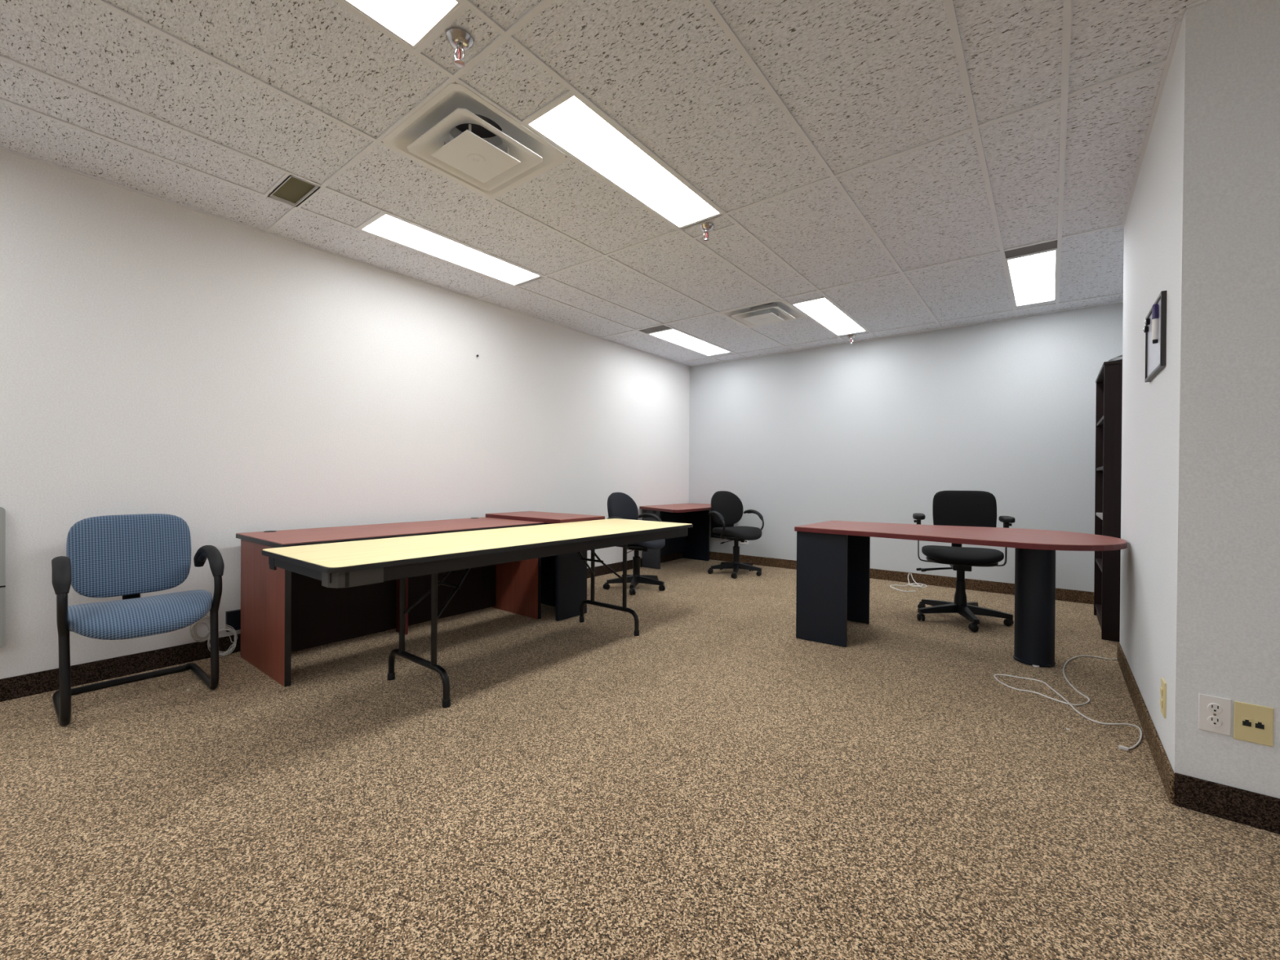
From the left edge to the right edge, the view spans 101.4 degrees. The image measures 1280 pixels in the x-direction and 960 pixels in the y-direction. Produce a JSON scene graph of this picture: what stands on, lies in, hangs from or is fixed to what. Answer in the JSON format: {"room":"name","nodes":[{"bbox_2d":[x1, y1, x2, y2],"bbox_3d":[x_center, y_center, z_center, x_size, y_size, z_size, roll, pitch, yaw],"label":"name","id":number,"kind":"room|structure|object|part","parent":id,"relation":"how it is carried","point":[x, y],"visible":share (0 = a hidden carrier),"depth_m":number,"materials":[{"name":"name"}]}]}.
{"room":"office","nodes":[
{"label":"office","id":0,"kind":"room"},
{"bbox_2d":[0,149,689,679],"bbox_3d":[-2.274,-0.400,3.410,0.120,2.862,9.590,1,0,38],"label":"wall","id":1,"kind":"structure","parent":0,"point":[226,379],"depth_m":3.18,"materials":[{"name":"white paint"}]},
{"bbox_2d":[0,506,5,648],"bbox_3d":[-3.045,0.451,2.317,0.031,0.654,0.301,1,0,38],"label":"wall box","id":2,"kind":"object","parent":1,"relation":"attached to","point":[2,513],"visible":1,"depth_m":2.42,"materials":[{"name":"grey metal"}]},
{"bbox_2d":[190,615,209,642],"bbox_3d":[-2.510,0.853,3.005,0.032,0.153,0.111,1,0,38],"label":"coiled cable","id":3,"kind":"object","parent":1,"relation":"hanging from","point":[202,619],"visible":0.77,"depth_m":2.99,"materials":[{"name":"beige plastic"}]},
{"bbox_2d":[225,608,240,634],"bbox_3d":[-2.401,0.847,3.143,0.030,0.136,0.134,1,0,38],"label":"junction box","id":4,"kind":"object","parent":1,"relation":"attached to","point":[233,618],"visible":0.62,"depth_m":3.11,"materials":[{"name":"black plastic"}]},
{"bbox_2d":[0,551,683,702],"bbox_3d":[-2.232,0.979,3.375,0.011,0.105,9.350,1,0,38],"label":"baseboard","id":5,"kind":"structure","parent":1,"relation":"attached to","point":[38,682],"depth_m":2.75,"materials":[{"name":"carpet"}]},
{"bbox_2d":[0,0,1199,365],"bbox_3d":[0.350,-1.520,1.348,6.535,0.015,9.347,1,0,38],"label":"ceiling","id":6,"kind":"structure","parent":0,"point":[865,81],"depth_m":2.27,"materials":[{"name":"tile"}]},
{"bbox_2d":[266,174,319,206],"bbox_3d":[-1.835,-1.541,2.772,0.334,0.030,0.143,1,0,38],"label":"ceiling vent","id":7,"kind":"object","parent":6,"relation":"in","point":[294,190],"visible":0.76,"depth_m":2.79,"materials":[{"name":"white paint"}]},
{"bbox_2d":[272,176,315,203],"bbox_3d":[-1.835,-1.543,2.772,0.310,0.006,0.119,1,0,38],"label":"grille","id":8,"kind":"object","parent":7,"relation":"attached to","point":[294,190],"depth_m":2.79,"materials":[{"name":"metal"}]},
{"bbox_2d":[342,0,461,48],"bbox_3d":[-1.048,-1.570,1.281,0.305,0.109,1.209,1,0,38],"label":"ceiling light","id":9,"kind":"object","parent":6,"relation":"attached to","point":[411,21],"visible":1,"depth_m":1.71,"materials":[{"name":"white paint"}]},
{"bbox_2d":[360,213,540,285],"bbox_3d":[-1.222,-1.580,3.551,0.334,0.109,1.182,1,0,38],"label":"ceiling light","id":10,"kind":"object","parent":6,"relation":"attached to","point":[388,227],"visible":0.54,"depth_m":3.48,"materials":[{"name":"white paint"}]},
{"bbox_2d":[445,26,473,67],"bbox_3d":[-0.620,-1.474,1.799,0.090,0.088,0.090,0,0,9],"label":"sprinkler","id":11,"kind":"object","parent":6,"relation":"attached to","point":[460,39],"visible":1,"depth_m":1.79,"materials":[{"name":"silver metal"}]},
{"bbox_3d":[-0.620,-1.463,1.799,0.034,0.062,0.024,0,0,-22],"label":"frame","id":12,"kind":"part","parent":11,"relation":"part of","materials":[{"name":"silver metal"}]},
{"bbox_3d":[-0.620,-1.462,1.799,0.008,0.036,0.008,0,0,10],"label":"bulb","id":13,"kind":"part","parent":11,"relation":"part of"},
{"bbox_2d":[382,82,565,197],"bbox_3d":[-0.751,-1.594,2.403,0.602,0.246,0.602,1,0,38],"label":"ceiling vent","id":14,"kind":"object","parent":6,"relation":"in","point":[457,134],"visible":0.99,"depth_m":2.38,"materials":[{"name":"white paint"}]},
{"bbox_3d":[-0.752,-1.506,2.404,0.282,0.063,0.282,1,0,38],"label":"plate","id":15,"kind":"part","parent":14,"relation":"part of","materials":[{"name":"white paint"}]},
{"bbox_2d":[0,0,1212,366],"bbox_3d":[0.350,-1.508,1.348,6.538,0.008,9.350,1,0,38],"label":"ceiling grid","id":16,"kind":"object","parent":6,"relation":"attached to","point":[506,34],"depth_m":2.43,"materials":[{"name":"white metal"}]},
{"bbox_2d":[525,93,721,227],"bbox_3d":[-0.012,-1.569,2.599,0.305,0.109,1.182,1,0,38],"label":"ceiling light","id":17,"kind":"object","parent":6,"relation":"attached to","point":[571,124],"visible":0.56,"depth_m":2.49,"materials":[{"name":"white paint"}]},
{"bbox_2d":[648,328,730,355],"bbox_3d":[0.585,-1.578,5.850,0.334,0.109,1.222,1,0,38],"label":"ceiling light","id":18,"kind":"object","parent":6,"relation":"attached to","point":[674,336],"visible":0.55,"depth_m":5.84,"materials":[{"name":"white paint"}]},
{"bbox_2d":[698,222,714,241],"bbox_3d":[0.397,-1.472,3.124,0.090,0.088,0.090,0,0,-31],"label":"sprinkler","id":19,"kind":"object","parent":6,"relation":"attached to","point":[706,227],"visible":1,"depth_m":3.11,"materials":[{"name":"silver metal"}]},
{"bbox_3d":[0.397,-1.461,3.124,0.024,0.062,0.034,0,0,28],"label":"frame","id":20,"kind":"part","parent":19,"relation":"part of","materials":[{"name":"silver metal"}]},
{"bbox_2d":[720,299,806,327],"bbox_3d":[1.132,-1.591,4.800,0.602,0.246,0.602,1,0,38],"label":"ceiling vent","id":21,"kind":"object","parent":6,"relation":"in","point":[775,311],"visible":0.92,"depth_m":4.82,"materials":[{"name":"white metal"}]},
{"bbox_3d":[1.131,-1.503,4.800,0.282,0.063,0.282,1,0,38],"label":"plate","id":22,"kind":"part","parent":21,"relation":"part of","materials":[{"name":"white paint"}]},
{"bbox_2d":[791,297,866,335],"bbox_3d":[1.803,-1.566,4.909,0.305,0.109,1.247,1,0,38],"label":"ceiling light","id":23,"kind":"object","parent":6,"relation":"attached to","point":[822,310],"visible":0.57,"depth_m":4.87,"materials":[{"name":"white paint"}]},
{"bbox_2d":[639,240,1057,333],"bbox_3d":[1.339,-1.526,4.362,3.364,0.015,0.175,1,0,38],"label":"trim","id":24,"kind":"structure","parent":6,"relation":"attached to","point":[1053,244],"depth_m":3.44,"materials":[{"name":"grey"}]},
{"bbox_2d":[846,334,855,344],"bbox_3d":[2.214,-1.470,5.486,0.090,0.088,0.090,0,0,21],"label":"sprinkler","id":25,"kind":"object","parent":6,"relation":"attached to","point":[850,336],"visible":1,"depth_m":5.47,"materials":[{"name":"silver metal"}]},
{"bbox_2d":[1006,249,1057,306],"bbox_3d":[2.982,-1.554,3.967,0.287,0.109,1.222,1,0,38],"label":"ceiling light","id":26,"kind":"object","parent":6,"relation":"attached to","point":[1033,278],"visible":0.63,"depth_m":3.91,"materials":[{"name":"white paint"}]},
{"bbox_2d":[0,558,1279,959],"bbox_3d":[0.333,1.107,1.359,6.778,0.100,9.590,1,0,38],"label":"floor","id":27,"kind":"structure","parent":0,"point":[714,781],"depth_m":1.71,"materials":[{"name":"brown carpet"}]},
{"bbox_2d":[51,513,224,726],"bbox_3d":[-2.397,0.605,2.503,0.577,0.860,0.569,1,0,39],"label":"chair","id":28,"kind":"object","parent":27,"relation":"on","point":[127,556],"visible":1,"depth_m":2.52,"materials":[{"name":"blue fabric"}]},
{"bbox_3d":[-2.503,0.403,2.265,0.318,0.143,0.058,1,0,42],"label":"armrest","id":29,"kind":"part","parent":28,"relation":"part of","materials":[{"name":"black plastic"}]},
{"bbox_3d":[-2.489,0.505,2.255,0.294,0.308,0.038,1,0,41],"label":"arm","id":30,"kind":"part","parent":28,"relation":"part of","materials":[{"name":"black metal"}]},
{"bbox_3d":[-2.533,0.369,2.614,0.127,0.390,0.448,1,0,39],"label":"backrest","id":31,"kind":"part","parent":28,"relation":"part of","materials":[{"name":"blue fabric"}]},
{"bbox_3d":[-2.377,0.624,2.486,0.524,0.134,0.516,1,0,39],"label":"seat","id":32,"kind":"part","parent":28,"relation":"part of","materials":[{"name":"blue fabric"}]},
{"bbox_3d":[-2.185,0.404,2.655,0.318,0.143,0.059,1,0,36],"label":"armrest","id":33,"kind":"part","parent":28,"relation":"part of","materials":[{"name":"black plastic"}]},
{"bbox_3d":[-2.173,0.506,2.643,0.294,0.308,0.038,1,0,37],"label":"arm","id":34,"kind":"part","parent":28,"relation":"part of","materials":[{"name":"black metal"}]},
{"bbox_2d":[207,624,237,656],"bbox_3d":[-2.432,0.938,3.052,0.042,0.180,0.148,1,0,38],"label":"coiled cable","id":35,"kind":"object","parent":27,"relation":"on","point":[228,628],"visible":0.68,"depth_m":3.07,"materials":[{"name":"white plastic"}]},
{"bbox_2d":[235,517,544,687],"bbox_3d":[-1.539,0.673,3.488,0.754,0.726,1.699,1,0,38],"label":"desk","id":36,"kind":"object","parent":27,"relation":"on","point":[283,611],"visible":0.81,"depth_m":3.27,"materials":[{"name":"brown wood"}]},
{"bbox_3d":[-2.047,0.688,2.849,0.700,0.694,0.028,1,0,38],"label":"panel","id":37,"kind":"part","parent":36,"relation":"part of","materials":[{"name":"brown wood"}]},
{"bbox_3d":[-1.664,0.678,3.590,0.018,0.674,1.610,1,0,38],"label":"modesty panel","id":38,"kind":"part","parent":36,"relation":"part of","materials":[{"name":"brown wood"}]},
{"bbox_3d":[-1.031,0.690,4.134,0.710,0.694,0.028,1,0,38],"label":"panel","id":39,"kind":"part","parent":36,"relation":"part of","materials":[{"name":"brown wood"}]},
{"bbox_2d":[261,518,693,707],"bbox_3d":[-0.663,0.680,3.089,0.770,0.727,2.450,1,0,38],"label":"folding table","id":40,"kind":"object","parent":27,"relation":"on","point":[347,564],"visible":1,"depth_m":2.55,"materials":[{"name":"yellow laminate"}]},
{"bbox_3d":[-1.626,0.366,2.407,0.077,0.060,0.211,0,0,8],"label":"corner plate","id":41,"kind":"part","parent":40,"relation":"part of","materials":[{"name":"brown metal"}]},
{"bbox_3d":[-1.095,0.371,1.989,0.211,0.060,0.077,0,0,-21],"label":"corner plate","id":42,"kind":"part","parent":40,"relation":"part of","materials":[{"name":"grey metal"}]},
{"bbox_3d":[-1.094,0.690,2.574,0.700,0.697,0.030,1,0,38],"label":"leg frame","id":43,"kind":"part","parent":40,"relation":"part of","materials":[{"name":"black metal"}]},
{"bbox_3d":[-0.661,0.328,3.088,0.770,0.020,2.450,1,0,38],"label":"edge moulding","id":44,"kind":"part","parent":40,"relation":"part of","materials":[{"name":"black plastic"}]},
{"bbox_3d":[-0.223,0.691,3.682,0.700,0.697,0.030,1,0,38],"label":"leg frame","id":45,"kind":"part","parent":40,"relation":"part of","materials":[{"name":"black metal"}]},
{"bbox_3d":[0.304,0.373,3.769,0.077,0.060,0.211,0,0,8],"label":"corner plate","id":46,"kind":"part","parent":40,"relation":"part of","materials":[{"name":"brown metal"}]},
{"bbox_2d":[485,511,604,621],"bbox_3d":[-0.790,0.660,4.293,0.906,0.748,0.488,1,0,38],"label":"desk","id":47,"kind":"object","parent":27,"relation":"on","point":[563,576],"visible":0.5,"depth_m":4.01,"materials":[{"name":"brown wood"}]},
{"bbox_3d":[-0.688,0.677,4.283,0.635,0.714,0.025,1,0,38],"label":"panel","id":48,"kind":"part","parent":47,"relation":"part of","materials":[{"name":"black laminate"}]},
{"bbox_3d":[-0.516,0.680,3.968,0.025,0.714,0.307,1,0,38],"label":"panel","id":49,"kind":"part","parent":47,"relation":"part of","materials":[{"name":"black laminate"}]},
{"bbox_2d":[603,492,665,595],"bbox_3d":[-0.020,0.581,5.015,0.573,0.916,0.648,1,0,33],"label":"chair","id":50,"kind":"object","parent":27,"relation":"on","point":[620,505],"visible":0.62,"depth_m":4.99,"materials":[{"name":"black fabric"}]},
{"bbox_3d":[-0.201,0.395,4.796,0.277,0.120,0.054,1,0,40],"label":"armrest","id":51,"kind":"part","parent":50,"relation":"part of","materials":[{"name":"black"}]},
{"bbox_3d":[-0.187,0.316,5.125,0.123,0.390,0.464,1,0,33],"label":"backrest","id":52,"kind":"part","parent":50,"relation":"part of","materials":[{"name":"grey fabric"}]},
{"bbox_3d":[-0.024,0.583,5.018,0.490,0.118,0.500,1,0,33],"label":"seat","id":53,"kind":"part","parent":50,"relation":"part of","materials":[{"name":"grey fabric"}]},
{"bbox_3d":[0.108,0.396,5.269,0.277,0.120,0.054,0,0,26],"label":"armrest","id":54,"kind":"part","parent":50,"relation":"part of","materials":[{"name":"black plastic"}]},
{"bbox_2d":[639,502,733,568],"bbox_3d":[0.527,0.674,6.272,0.734,0.722,1.348,1,0,38],"label":"desk","id":55,"kind":"object","parent":27,"relation":"on","point":[695,545],"visible":0.73,"depth_m":6.70,"materials":[{"name":"brown wood"}]},
{"bbox_3d":[0.132,0.687,6.144,0.255,0.691,0.025,1,0,38],"label":"panel","id":56,"kind":"part","parent":55,"relation":"part of","materials":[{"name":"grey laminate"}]},
{"bbox_3d":[0.320,0.638,6.569,0.025,0.595,0.875,1,0,38],"label":"panel","id":57,"kind":"part","parent":55,"relation":"part of","materials":[{"name":"black laminate"}]},
{"bbox_3d":[0.733,0.689,6.816,0.380,0.692,0.025,1,0,38],"label":"panel","id":58,"kind":"part","parent":55,"relation":"part of","materials":[{"name":"black laminate"}]},
{"bbox_3d":[1.044,0.543,6.643,0.320,0.395,0.018,1,0,38],"label":"panel","id":59,"kind":"part","parent":55,"relation":"part of","materials":[{"name":"black laminate"}]},
{"bbox_2d":[707,490,764,578],"bbox_3d":[1.061,0.585,5.852,0.632,0.916,0.578,0,0,-33],"label":"chair","id":60,"kind":"object","parent":27,"relation":"on","point":[726,508],"visible":1,"depth_m":5.82,"materials":[{"name":"black fabric"}]},
{"bbox_3d":[0.829,0.399,5.694,0.054,0.120,0.277,0,0,-26],"label":"armrest","id":61,"kind":"part","parent":60,"relation":"part of","materials":[{"name":"black plastic"}]},
{"bbox_3d":[0.889,0.500,5.694,0.145,0.282,0.235,0,0,-33],"label":"arm","id":62,"kind":"part","parent":60,"relation":"part of","materials":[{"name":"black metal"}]},
{"bbox_3d":[0.974,0.321,5.989,0.464,0.390,0.123,0,0,-33],"label":"backrest","id":63,"kind":"part","parent":60,"relation":"part of","materials":[{"name":"black fabric"}]},
{"bbox_3d":[1.080,0.587,5.824,0.500,0.118,0.490,0,0,-33],"label":"seat","id":64,"kind":"part","parent":60,"relation":"part of","materials":[{"name":"black fabric"}]},
{"bbox_3d":[1.303,0.400,6.000,0.054,0.120,0.277,0,0,-40],"label":"armrest","id":65,"kind":"part","parent":60,"relation":"part of","materials":[{"name":"black plastic"}]},
{"bbox_3d":[1.277,0.502,5.944,0.145,0.282,0.235,0,0,-33],"label":"arm","id":66,"kind":"part","parent":60,"relation":"part of","materials":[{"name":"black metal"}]},
{"bbox_2d":[889,573,915,591],"bbox_3d":[2.586,1.005,5.181,0.210,0.104,0.498,0,0,20],"label":"cable","id":67,"kind":"object","parent":27,"relation":"on","point":[908,573],"visible":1,"depth_m":5.20,"materials":[{"name":"white plastic"}]},
{"bbox_2d":[909,573,926,587],"bbox_3d":[2.774,1.005,5.230,0.172,0.103,0.223,1,0,38],"label":"cable","id":68,"kind":"object","parent":27,"relation":"on","point":[912,584],"visible":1,"depth_m":5.23,"materials":[{"name":"white plastic"}]},
{"bbox_2d":[794,520,1127,667],"bbox_3d":[1.909,0.687,3.283,1.677,0.745,0.957,1,0,38],"label":"desk","id":69,"kind":"object","parent":27,"relation":"on","point":[833,557],"visible":1,"depth_m":3.29,"materials":[{"name":"brown wood"}]},
{"bbox_3d":[1.175,0.695,3.391,0.318,0.711,0.025,1,0,35],"label":"panel","id":70,"kind":"part","parent":69,"relation":"part of","materials":[{"name":"black laminate"}]},
{"bbox_3d":[1.552,0.695,3.927,0.318,0.711,0.025,1,0,35],"label":"panel","id":71,"kind":"part","parent":69,"relation":"part of","materials":[{"name":"black laminate"}]},
{"bbox_2d":[912,490,1015,631],"bbox_3d":[2.431,0.571,3.961,0.656,0.976,0.668,0,0,25],"label":"chair","id":72,"kind":"object","parent":27,"relation":"on","point":[950,508],"visible":0.92,"depth_m":3.96,"materials":[{"name":"black fabric"}]},
{"bbox_3d":[2.167,0.283,4.067,0.084,0.045,0.240,0,0,25],"label":"armrest","id":73,"kind":"part","parent":72,"relation":"part of","materials":[{"name":"black plastic"}]},
{"bbox_3d":[2.236,0.519,4.056,0.150,0.240,0.046,0,0,25],"label":"arm","id":74,"kind":"part","parent":72,"relation":"part of","materials":[{"name":"black metal"}]},
{"bbox_3d":[2.258,0.680,3.999,0.263,0.043,0.025,0,0,21],"label":"lever","id":75,"kind":"part","parent":72,"relation":"part of","materials":[{"name":"black plastic"}]},
{"bbox_3d":[2.258,0.680,3.961,0.237,0.043,0.033,0,0,15],"label":"lever","id":76,"kind":"part","parent":72,"relation":"part of","materials":[{"name":"black plastic"}]},
{"bbox_3d":[2.422,0.563,3.947,0.524,0.096,0.480,0,0,25],"label":"seat","id":77,"kind":"part","parent":72,"relation":"part of","materials":[{"name":"black fabric"}]},
{"bbox_3d":[2.554,0.275,4.128,0.432,0.384,0.088,0,0,25],"label":"backrest","id":78,"kind":"part","parent":72,"relation":"part of","materials":[{"name":"black fabric"}]},
{"bbox_3d":[2.625,0.522,3.874,0.150,0.240,0.046,0,0,25],"label":"arm","id":79,"kind":"part","parent":72,"relation":"part of","materials":[{"name":"black metal"}]},
{"bbox_3d":[2.681,0.287,3.825,0.084,0.045,0.240,0,0,25],"label":"armrest","id":80,"kind":"part","parent":72,"relation":"part of","materials":[{"name":"black plastic"}]},
{"bbox_2d":[993,655,1142,751],"bbox_3d":[2.221,1.057,2.730,0.609,0.012,1.446,1,0,38],"label":"cable","id":81,"kind":"object","parent":27,"relation":"on","point":[1120,747],"visible":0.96,"depth_m":2.55,"materials":[{"name":"white plastic"}]},
{"bbox_2d":[1093,360,1122,642],"bbox_3d":[3.474,0.141,3.718,0.331,1.855,0.826,1,0,38],"label":"bookcase","id":82,"kind":"object","parent":27,"relation":"on","point":[1108,404],"visible":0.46,"depth_m":3.48,"materials":[{"name":"brown wood"}]},
{"bbox_3d":[3.469,0.987,3.721,0.314,0.022,0.776,1,0,38],"label":"shelf","id":83,"kind":"part","parent":82,"relation":"part of","materials":[{"name":"brown wood"}]},
{"bbox_3d":[3.721,0.152,4.031,0.328,1.833,0.022,1,0,38],"label":"panel","id":84,"kind":"part","parent":82,"relation":"part of","materials":[{"name":"brown wood"}]},
{"bbox_3d":[3.471,0.627,3.720,0.314,0.022,0.776,1,0,38],"label":"shelf","id":85,"kind":"part","parent":82,"relation":"part of","materials":[{"name":"brown wood"}]},
{"bbox_3d":[3.475,-0.083,3.717,0.314,0.022,0.776,1,0,38],"label":"shelf","id":86,"kind":"part","parent":82,"relation":"part of","materials":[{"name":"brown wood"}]},
{"bbox_3d":[3.473,0.267,3.718,0.314,0.022,0.776,1,0,38],"label":"shelf","id":87,"kind":"part","parent":82,"relation":"part of","materials":[{"name":"grey wood"}]},
{"bbox_3d":[3.478,-0.433,3.716,0.314,0.022,0.776,1,0,38],"label":"shelf","id":88,"kind":"part","parent":82,"relation":"part of","materials":[{"name":"brown wood"}]},
{"bbox_3d":[3.480,-0.776,3.715,0.331,0.022,0.826,1,0,38],"label":"panel","id":89,"kind":"part","parent":82,"relation":"part of","materials":[{"name":"brown wood"}]},
{"bbox_2d":[1107,355,1122,361],"bbox_3d":[3.345,-0.821,3.515,0.320,0.066,0.320,1,0,38],"label":"paper","id":90,"kind":"object","parent":82,"relation":"on","point":[1118,357],"visible":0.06,"depth_m":3.51,"materials":[{"name":"white paper"}]},
{"bbox_2d":[688,302,1123,591],"bbox_3d":[3.316,-0.369,5.038,6.658,2.862,0.120,1,0,38],"label":"wall","id":91,"kind":"structure","parent":0,"point":[870,430],"depth_m":5.36,"materials":[{"name":"grey paint"}]},
{"bbox_2d":[740,540,748,544],"bbox_3d":[1.303,0.766,6.538,0.115,0.070,0.008,1,0,38],"label":"outlet","id":92,"kind":"object","parent":91,"relation":"attached to","point":[746,542],"visible":0.5,"depth_m":6.52,"materials":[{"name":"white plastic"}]},
{"bbox_2d":[709,551,1093,604],"bbox_3d":[2.406,1.001,5.669,4.447,0.105,0.011,1,0,38],"label":"baseboard","id":93,"kind":"structure","parent":91,"relation":"attached to","point":[1061,594],"depth_m":5.26,"materials":[{"name":"carpet"}]},
{"bbox_2d":[1120,0,1279,798],"bbox_3d":[3.221,-0.357,1.646,2.375,2.862,1.812,1,0,38],"label":"wall","id":94,"kind":"structure","parent":0,"point":[1200,570],"depth_m":1.65,"materials":[{"name":"white paint"}]},
{"bbox_2d":[1116,642,1174,804],"bbox_3d":[2.289,1.013,2.408,0.011,0.105,1.762,1,0,38],"label":"baseboard","id":95,"kind":"structure","parent":94,"relation":"attached to","point":[1166,774],"depth_m":2.08,"materials":[{"name":"carpet"}]},
{"bbox_2d":[1144,290,1166,382],"bbox_3d":[2.034,-0.553,2.067,0.015,0.274,0.406,1,0,38],"label":"whiteboard","id":96,"kind":"object","parent":94,"relation":"attached to","point":[1155,353],"visible":0.93,"depth_m":1.99,"materials":[{"name":"grey"}]},
{"bbox_2d":[1142,325,1148,333],"bbox_3d":[2.132,-0.635,2.207,0.016,0.028,0.028,1,0,38],"label":"round magnet","id":97,"kind":"object","parent":96,"relation":"attached to","point":[1145,329],"visible":1,"depth_m":2.20,"materials":[{"name":"black plastic"}]},
{"bbox_2d":[1144,318,1150,324],"bbox_3d":[2.107,-0.657,2.174,0.016,0.028,0.028,1,0,38],"label":"round magnet","id":98,"kind":"object","parent":96,"relation":"attached to","point":[1147,322],"visible":1,"depth_m":2.17,"materials":[{"name":"black plastic"}]},
{"bbox_2d":[1151,303,1159,343],"bbox_3d":[1.957,-0.593,1.988,0.019,0.148,0.019,1,0,38],"label":"marker pen","id":99,"kind":"object","parent":96,"relation":"attached to","point":[1155,308],"visible":1,"depth_m":1.98,"materials":[{"name":"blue plastic"}]},
{"bbox_2d":[1160,677,1166,718],"bbox_3d":[1.874,0.780,1.877,0.011,0.125,0.070,1,0,38],"label":"power outlet","id":100,"kind":"object","parent":94,"relation":"attached to","point":[1163,685],"visible":1,"depth_m":1.86,"materials":[{"name":"beige plastic"}]},
{"bbox_2d":[1160,697,1163,708],"bbox_3d":[1.872,0.801,1.878,0.006,0.028,0.032,1,0,38],"label":"socket","id":101,"kind":"object","parent":100,"relation":"attached to","point":[1161,699],"depth_m":1.87,"materials":[{"name":"beige plastic"}]},
{"bbox_2d":[1160,686,1163,696],"bbox_3d":[1.872,0.759,1.878,0.006,0.028,0.032,1,0,38],"label":"socket","id":102,"kind":"object","parent":100,"relation":"attached to","point":[1161,687],"depth_m":1.87,"materials":[{"name":"beige plastic"}]},
{"bbox_2d":[1198,693,1231,735],"bbox_3d":[1.819,0.743,1.657,0.070,0.115,0.009,1,2,38],"label":"power outlet","id":103,"kind":"object","parent":94,"relation":"attached to","point":[1214,712],"visible":1,"depth_m":1.66,"materials":[{"name":"white plastic"}]},
{"bbox_2d":[1207,715,1222,726],"bbox_3d":[1.818,0.763,1.655,0.033,0.033,0.003,1,0,38],"label":"socket","id":104,"kind":"object","parent":103,"relation":"attached to","point":[1212,721],"depth_m":1.65,"materials":[{"name":"white plastic"}]},
{"bbox_2d":[1207,702,1222,713],"bbox_3d":[1.817,0.722,1.655,0.033,0.033,0.003,1,0,38],"label":"socket","id":105,"kind":"object","parent":103,"relation":"attached to","point":[1212,708],"depth_m":1.65,"materials":[{"name":"white plastic"}]},
{"bbox_2d":[1174,773,1279,834],"bbox_3d":[2.686,1.021,0.982,2.375,0.105,0.012,1,0,38],"label":"baseboard","id":106,"kind":"structure","parent":94,"relation":"attached to","point":[1262,811],"depth_m":1.64,"materials":[{"name":"carpet"}]},
{"bbox_2d":[1233,701,1273,746],"bbox_3d":[1.883,0.748,1.607,0.080,0.118,0.009,1,2,38],"label":"outlet","id":107,"kind":"object","parent":94,"relation":"attached to","point":[1254,723],"visible":1,"depth_m":1.60,"materials":[{"name":"beige plastic"}]}
]}

